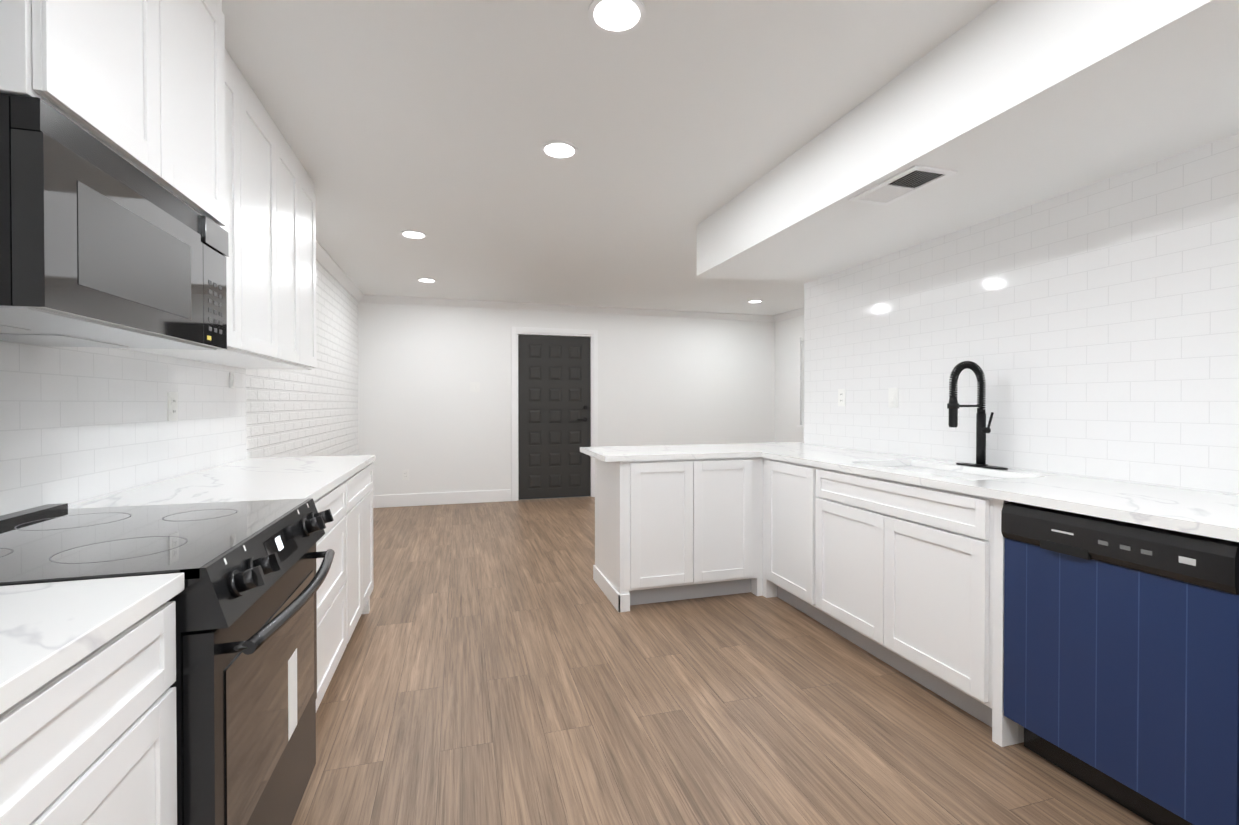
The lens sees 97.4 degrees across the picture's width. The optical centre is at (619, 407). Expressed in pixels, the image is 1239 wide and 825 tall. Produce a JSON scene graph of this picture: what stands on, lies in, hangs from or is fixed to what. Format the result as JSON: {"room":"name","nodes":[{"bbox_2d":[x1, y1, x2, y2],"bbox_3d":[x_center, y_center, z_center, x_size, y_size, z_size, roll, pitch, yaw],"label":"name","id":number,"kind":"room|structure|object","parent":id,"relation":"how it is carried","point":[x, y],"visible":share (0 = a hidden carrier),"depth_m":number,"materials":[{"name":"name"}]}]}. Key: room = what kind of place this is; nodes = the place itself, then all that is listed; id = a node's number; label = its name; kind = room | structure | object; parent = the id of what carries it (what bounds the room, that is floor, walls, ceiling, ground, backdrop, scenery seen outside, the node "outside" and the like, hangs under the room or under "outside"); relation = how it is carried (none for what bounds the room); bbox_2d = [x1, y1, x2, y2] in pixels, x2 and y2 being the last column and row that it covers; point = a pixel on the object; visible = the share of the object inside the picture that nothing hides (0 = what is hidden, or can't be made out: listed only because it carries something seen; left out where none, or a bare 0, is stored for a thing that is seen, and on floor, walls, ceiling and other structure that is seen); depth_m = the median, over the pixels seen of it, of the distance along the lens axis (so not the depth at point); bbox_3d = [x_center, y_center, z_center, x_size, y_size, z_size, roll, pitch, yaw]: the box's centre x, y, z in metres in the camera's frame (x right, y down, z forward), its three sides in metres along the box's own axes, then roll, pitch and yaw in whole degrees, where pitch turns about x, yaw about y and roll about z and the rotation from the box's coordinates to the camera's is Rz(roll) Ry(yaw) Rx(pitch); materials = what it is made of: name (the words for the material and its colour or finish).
{"room":"kitchen","nodes":[
{"label":"kitchen","id":0,"kind":"room"},
{"bbox_2d":[246,261,357,458],"bbox_3d":[-2.591,-0.053,4.650,0.120,2.450,3.550,0,1,-16],"label":"brick wall","id":1,"kind":"structure","parent":0,"point":[300,413],"depth_m":4.52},
{"bbox_2d":[0,0,183,199],"bbox_3d":[-1.244,-0.886,1.062,0.440,0.716,0.439,0,1,-16],"label":"upper cabinet","id":2,"kind":"object","parent":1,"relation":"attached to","point":[161,93],"depth_m":1.11,"materials":[{"name":"white paint"}]},
{"bbox_2d":[0,340,245,515],"bbox_3d":[-1.365,-0.016,0.482,0.120,2.450,5.140,0,1,-16],"label":"wall tiles","id":3,"kind":"structure","parent":1,"relation":"attached to","point":[79,424],"depth_m":1.78,"materials":[{"name":"white tile"}]},
{"bbox_2d":[0,93,228,349],"bbox_3d":[-1.286,-0.347,1.222,0.441,0.358,0.754,0,1,-16],"label":"over-the-range microwave","id":4,"kind":"object","parent":3,"relation":"attached to","point":[102,245],"visible":1,"depth_m":1.08,"materials":[{"name":"black"}]},
{"bbox_2d":[167,392,177,420],"bbox_3d":[-1.803,-0.006,2.198,0.008,0.116,0.072,0,1,-16],"label":"outlet","id":5,"kind":"object","parent":3,"relation":"attached to","point":[172,406],"visible":1,"depth_m":2.19,"materials":[{"name":"white plastic"}]},
{"bbox_2d":[229,372,234,387],"bbox_3d":[-1.970,-0.141,2.773,0.012,0.080,0.050,0,1,-16],"label":"light switch","id":6,"kind":"object","parent":3,"relation":"attached to","point":[231,379],"visible":1,"depth_m":2.76,"materials":[{"name":"white plastic"}]},
{"bbox_2d":[121,66,251,359],"bbox_3d":[-1.508,-0.727,1.790,0.343,1.048,0.454,0,1,-16],"label":"upper cabinet","id":7,"kind":"object","parent":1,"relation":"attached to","point":[239,261],"depth_m":2.01,"materials":[{"name":"white paint"}]},
{"bbox_2d":[181,0,235,239],"bbox_3d":[-1.334,-0.889,1.370,0.440,0.716,0.439,0,1,-16],"label":"upper cabinet","id":8,"kind":"object","parent":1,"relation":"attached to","point":[209,70],"depth_m":1.54,"materials":[{"name":"white paint"}]},
{"bbox_2d":[170,90,287,363],"bbox_3d":[-1.614,-0.730,2.149,0.343,1.048,0.528,0,1,-16],"label":"upper cabinet","id":9,"kind":"object","parent":1,"relation":"attached to","point":[269,306],"depth_m":2.31,"materials":[{"name":"white paint"}]},
{"bbox_2d":[220,138,307,367],"bbox_3d":[-1.721,-0.733,2.514,0.343,1.048,0.467,0,1,-16],"label":"upper cabinet","id":10,"kind":"object","parent":1,"relation":"attached to","point":[295,175],"depth_m":2.69,"materials":[{"name":"white paint"}]},
{"bbox_2d":[245,175,316,369],"bbox_3d":[-1.812,-0.736,2.821,0.343,1.048,0.408,0,1,-16],"label":"upper cabinet","id":11,"kind":"object","parent":1,"relation":"attached to","point":[312,341],"depth_m":2.99,"materials":[{"name":"white paint"}]},
{"bbox_2d":[316,240,364,301],"bbox_3d":[-2.471,-1.240,4.577,0.075,0.075,3.330,0,1,-16],"label":"crown molding","id":12,"kind":"structure","parent":1,"relation":"attached to","point":[329,265],"depth_m":5.00,"materials":[{"name":"white paint"}]},
{"bbox_2d":[358,302,774,500],"bbox_3d":[-0.349,-0.074,7.098,5.565,2.450,0.120,0,1,-16],"label":"wall","id":13,"kind":"structure","parent":0,"point":[429,421],"depth_m":6.71,"materials":[{"name":"white paint"}]},
{"bbox_2d":[402,470,408,479],"bbox_3d":[-2.515,0.787,6.401,0.072,0.116,0.008,0,1,-16],"label":"outlet","id":14,"kind":"object","parent":13,"relation":"attached to","point":[405,474],"visible":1,"depth_m":6.40,"materials":[{"name":"white plastic"}]},
{"bbox_2d":[373,489,510,507],"bbox_3d":[-2.159,1.083,6.503,1.690,0.145,0.018,0,1,-16],"label":"baseboard","id":15,"kind":"structure","parent":13,"relation":"attached to","point":[416,499],"depth_m":6.49,"materials":[{"name":"white paint"}]},
{"bbox_2d":[518,335,589,499],"bbox_3d":[-0.820,0.115,6.923,0.923,2.059,0.099,0,1,-16],"label":"entry door","id":16,"kind":"structure","parent":13,"relation":"in","point":[553,406],"depth_m":6.92,"materials":[{"name":"grey wood"}]},
{"bbox_2d":[511,327,597,500],"bbox_3d":[-0.827,0.073,6.951,1.099,2.157,0.134,0,1,-16],"label":"door frame","id":17,"kind":"structure","parent":13,"relation":"attached to","point":[591,334],"depth_m":6.87,"materials":[{"name":"white paint"}]},
{"bbox_2d":[365,294,773,321],"bbox_3d":[-0.379,-1.261,6.977,5.445,0.075,0.075,0,1,-16],"label":"crown molding","id":18,"kind":"structure","parent":13,"relation":"attached to","point":[368,298],"depth_m":6.85,"materials":[{"name":"white paint"}]},
{"bbox_2d":[222,0,997,315],"bbox_3d":[0.803,-1.313,2.959,5.885,0.100,8.890,0,1,-16],"label":"ceiling","id":19,"kind":"structure","parent":0,"point":[438,123],"depth_m":2.37,"materials":[{"name":"white paint"}]},
{"bbox_2d":[400,230,426,238],"bbox_3d":[-1.507,-1.267,3.984,0.184,0.008,0.184,0,1,-16],"label":"recessed light","id":20,"kind":"object","parent":19,"relation":"in","point":[413,234],"visible":0.96,"depth_m":3.97,"materials":[{"name":"white paint"}]},
{"bbox_2d":[417,278,436,282],"bbox_3d":[-1.933,-1.280,5.464,0.184,0.008,0.184,0,1,-16],"label":"recessed light","id":21,"kind":"object","parent":19,"relation":"in","point":[428,280],"visible":0.98,"depth_m":5.45,"materials":[{"name":"white paint"}]},
{"bbox_2d":[541,140,577,158],"bbox_3d":[-0.292,-1.256,2.653,0.184,0.008,0.184,0,1,-16],"label":"recessed light","id":22,"kind":"object","parent":19,"relation":"in","point":[557,149],"visible":1,"depth_m":2.64,"materials":[{"name":"white paint"}]},
{"bbox_2d":[588,0,645,34],"bbox_3d":[-0.009,-1.247,1.725,0.184,0.008,0.184,0,1,-16],"label":"recessed light","id":23,"kind":"object","parent":19,"relation":"in","point":[616,17],"visible":1,"depth_m":1.73,"materials":[{"name":"white paint"}]},
{"bbox_2d":[747,300,762,302],"bbox_3d":[1.642,-1.290,6.599,0.184,0.008,0.184,0,1,-16],"label":"recessed light","id":24,"kind":"object","parent":19,"relation":"in","point":[754,301],"visible":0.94,"depth_m":6.58,"materials":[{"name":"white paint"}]},
{"bbox_2d":[697,0,1238,283],"bbox_3d":[1.676,-1.075,1.474,0.870,0.350,5.104,0,1,-16],"label":"soffit beam","id":25,"kind":"structure","parent":19,"relation":"attached to","point":[1002,107],"depth_m":1.88,"materials":[{"name":"white paint"}]},
{"bbox_2d":[849,165,956,205],"bbox_3d":[1.143,-0.902,2.224,0.200,0.007,0.360,0,1,-16],"label":"air vent grille","id":26,"kind":"object","parent":25,"relation":"attached to","point":[906,182],"visible":0.96,"depth_m":2.20,"materials":[{"name":"white metal"}]},
{"bbox_2d":[292,496,1152,824],"bbox_3d":[0.803,1.237,2.982,5.885,0.100,8.890,0,1,-16],"label":"floor","id":27,"kind":"structure","parent":0,"point":[504,664],"depth_m":2.12,"materials":[{"name":"wood"}]},
{"bbox_2d":[0,587,183,824],"bbox_3d":[-1.025,0.769,0.670,0.630,0.876,0.455,0,1,-16],"label":"base cabinet","id":28,"kind":"object","parent":27,"relation":"on","point":[88,735],"depth_m":0.77,"materials":[{"name":"white paint"}]},
{"bbox_2d":[0,573,183,702],"bbox_3d":[-1.020,0.313,0.663,0.638,0.032,0.467,0,1,-16],"label":"countertop","id":29,"kind":"structure","parent":28,"relation":"on","point":[42,625],"depth_m":0.78,"materials":[{"name":"white stone"}]},
{"bbox_2d":[0,498,334,824],"bbox_3d":[-1.131,0.737,1.277,0.762,0.930,0.754,0,1,-16],"label":"range oven","id":30,"kind":"object","parent":27,"relation":"on","point":[245,682],"visible":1,"depth_m":1.17,"materials":[{"name":"black"}]},
{"bbox_2d":[313,475,355,710],"bbox_3d":[-1.420,0.757,2.012,0.630,0.876,0.804,0,1,-16],"label":"base cabinet","id":31,"kind":"object","parent":27,"relation":"on","point":[336,596],"depth_m":2.22,"materials":[{"name":"white paint"}]},
{"bbox_2d":[68,455,374,508],"bbox_3d":[-1.521,0.298,2.364,0.638,0.032,1.547,0,1,-16],"label":"countertop","id":32,"kind":"structure","parent":31,"relation":"on","point":[269,478],"depth_m":2.05,"materials":[{"name":"white stone"}]},
{"bbox_2d":[352,459,374,624],"bbox_3d":[-1.626,0.751,2.711,0.630,0.876,0.790,0,1,-16],"label":"base cabinet","id":33,"kind":"object","parent":27,"relation":"on","point":[362,480],"depth_m":2.84,"materials":[{"name":"white paint"}]},
{"bbox_2d":[593,457,703,611],"bbox_3d":[0.166,0.744,3.518,0.513,0.876,0.632,0,1,-16],"label":"base cabinet","id":34,"kind":"object","parent":27,"relation":"on","point":[649,537],"depth_m":3.24,"materials":[{"name":"white paint"}]},
{"bbox_2d":[704,505,755,596],"bbox_3d":[0.517,0.743,3.622,0.455,0.876,0.632,0,1,-16],"label":"base cabinet","id":35,"kind":"object","parent":27,"relation":"on","point":[729,541],"depth_m":3.35,"materials":[{"name":"white paint"}]},
{"bbox_2d":[760,525,803,609],"bbox_3d":[1.280,0.747,3.220,0.650,0.876,0.614,0,1,-16],"label":"base cabinet","id":36,"kind":"object","parent":27,"relation":"on","point":[779,555],"depth_m":3.24,"materials":[{"name":"white paint"}]},
{"bbox_2d":[800,545,1023,746],"bbox_3d":[1.484,0.753,2.529,0.650,0.876,1.102,0,1,-16],"label":"base cabinet","id":37,"kind":"object","parent":27,"relation":"on","point":[957,654],"depth_m":2.27,"materials":[{"name":"white paint"}]},
{"bbox_2d":[580,442,1238,624],"bbox_3d":[1.207,0.303,2.118,1.915,0.036,3.980,0,1,-16],"label":"countertop","id":38,"kind":"structure","parent":37,"relation":"on","point":[940,535],"depth_m":2.37,"materials":[{"name":"white stone"}]},
{"bbox_2d":[892,465,995,476],"bbox_3d":[1.479,0.415,2.532,0.398,0.219,0.708,0,1,-16],"label":"sink","id":39,"kind":"object","parent":38,"relation":"in","point":[923,468],"depth_m":2.66,"materials":[{"name":"white ceramic"}]},
{"bbox_2d":[947,361,1007,468],"bbox_3d":[1.646,0.029,2.573,0.225,0.504,0.250,0,1,-16],"label":"faucet","id":40,"kind":"object","parent":38,"relation":"on","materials":[{"name":"black metal"}]},
{"bbox_2d":[1001,502,1238,824],"bbox_3d":[1.721,0.764,1.706,0.639,0.868,0.596,0,1,-16],"label":"dishwasher","id":41,"kind":"object","parent":27,"relation":"on","point":[1121,662],"visible":0.96,"depth_m":1.56,"materials":[{"name":"blue"}]},
{"bbox_2d":[775,315,803,442],"bbox_3d":[2.735,-0.067,6.262,0.120,2.450,3.466,0,1,-16],"label":"wall","id":42,"kind":"structure","parent":0,"point":[789,333],"depth_m":7.46,"materials":[{"name":"white paint"}]},
{"bbox_2d":[773,307,803,321],"bbox_3d":[2.671,-1.254,6.125,0.075,0.075,3.261,0,1,-16],"label":"crown molding","id":43,"kind":"structure","parent":42,"relation":"attached to","point":[797,312],"depth_m":7.37,"materials":[{"name":"white paint"}]},
{"bbox_2d":[797,351,803,427],"bbox_3d":[2.618,-0.332,6.551,0.120,1.185,1.460,0,1,-16],"label":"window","id":44,"kind":"structure","parent":42,"relation":"in","point":[802,426],"depth_m":7.19,"materials":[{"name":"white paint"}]},
{"bbox_2d":[801,337,803,424],"bbox_3d":[2.604,-0.342,6.547,0.027,1.157,1.384,0,1,-16],"label":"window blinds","id":45,"kind":"object","parent":44,"relation":"attached to","point":[802,386],"visible":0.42,"depth_m":7.18,"materials":[{"name":"white"}]},
{"bbox_2d":[804,134,1238,494],"bbox_3d":[2.169,-0.026,1.564,0.120,2.450,5.220,0,1,-16],"label":"wall tiles","id":46,"kind":"structure","parent":0,"point":[1091,330],"depth_m":2.30,"materials":[{"name":"white tile"}]},
{"bbox_2d":[838,389,845,405],"bbox_3d":[1.488,-0.069,3.646,0.008,0.116,0.072,0,1,-16],"label":"outlet","id":47,"kind":"object","parent":46,"relation":"attached to","point":[841,397],"visible":1,"depth_m":3.64,"materials":[{"name":"white plastic"}]},
{"bbox_2d":[888,388,897,407],"bbox_3d":[1.614,-0.060,3.214,0.012,0.116,0.072,0,1,-16],"label":"light switch","id":48,"kind":"object","parent":46,"relation":"attached to","point":[892,397],"visible":1,"depth_m":3.21,"materials":[{"name":"white plastic"}]}
]}

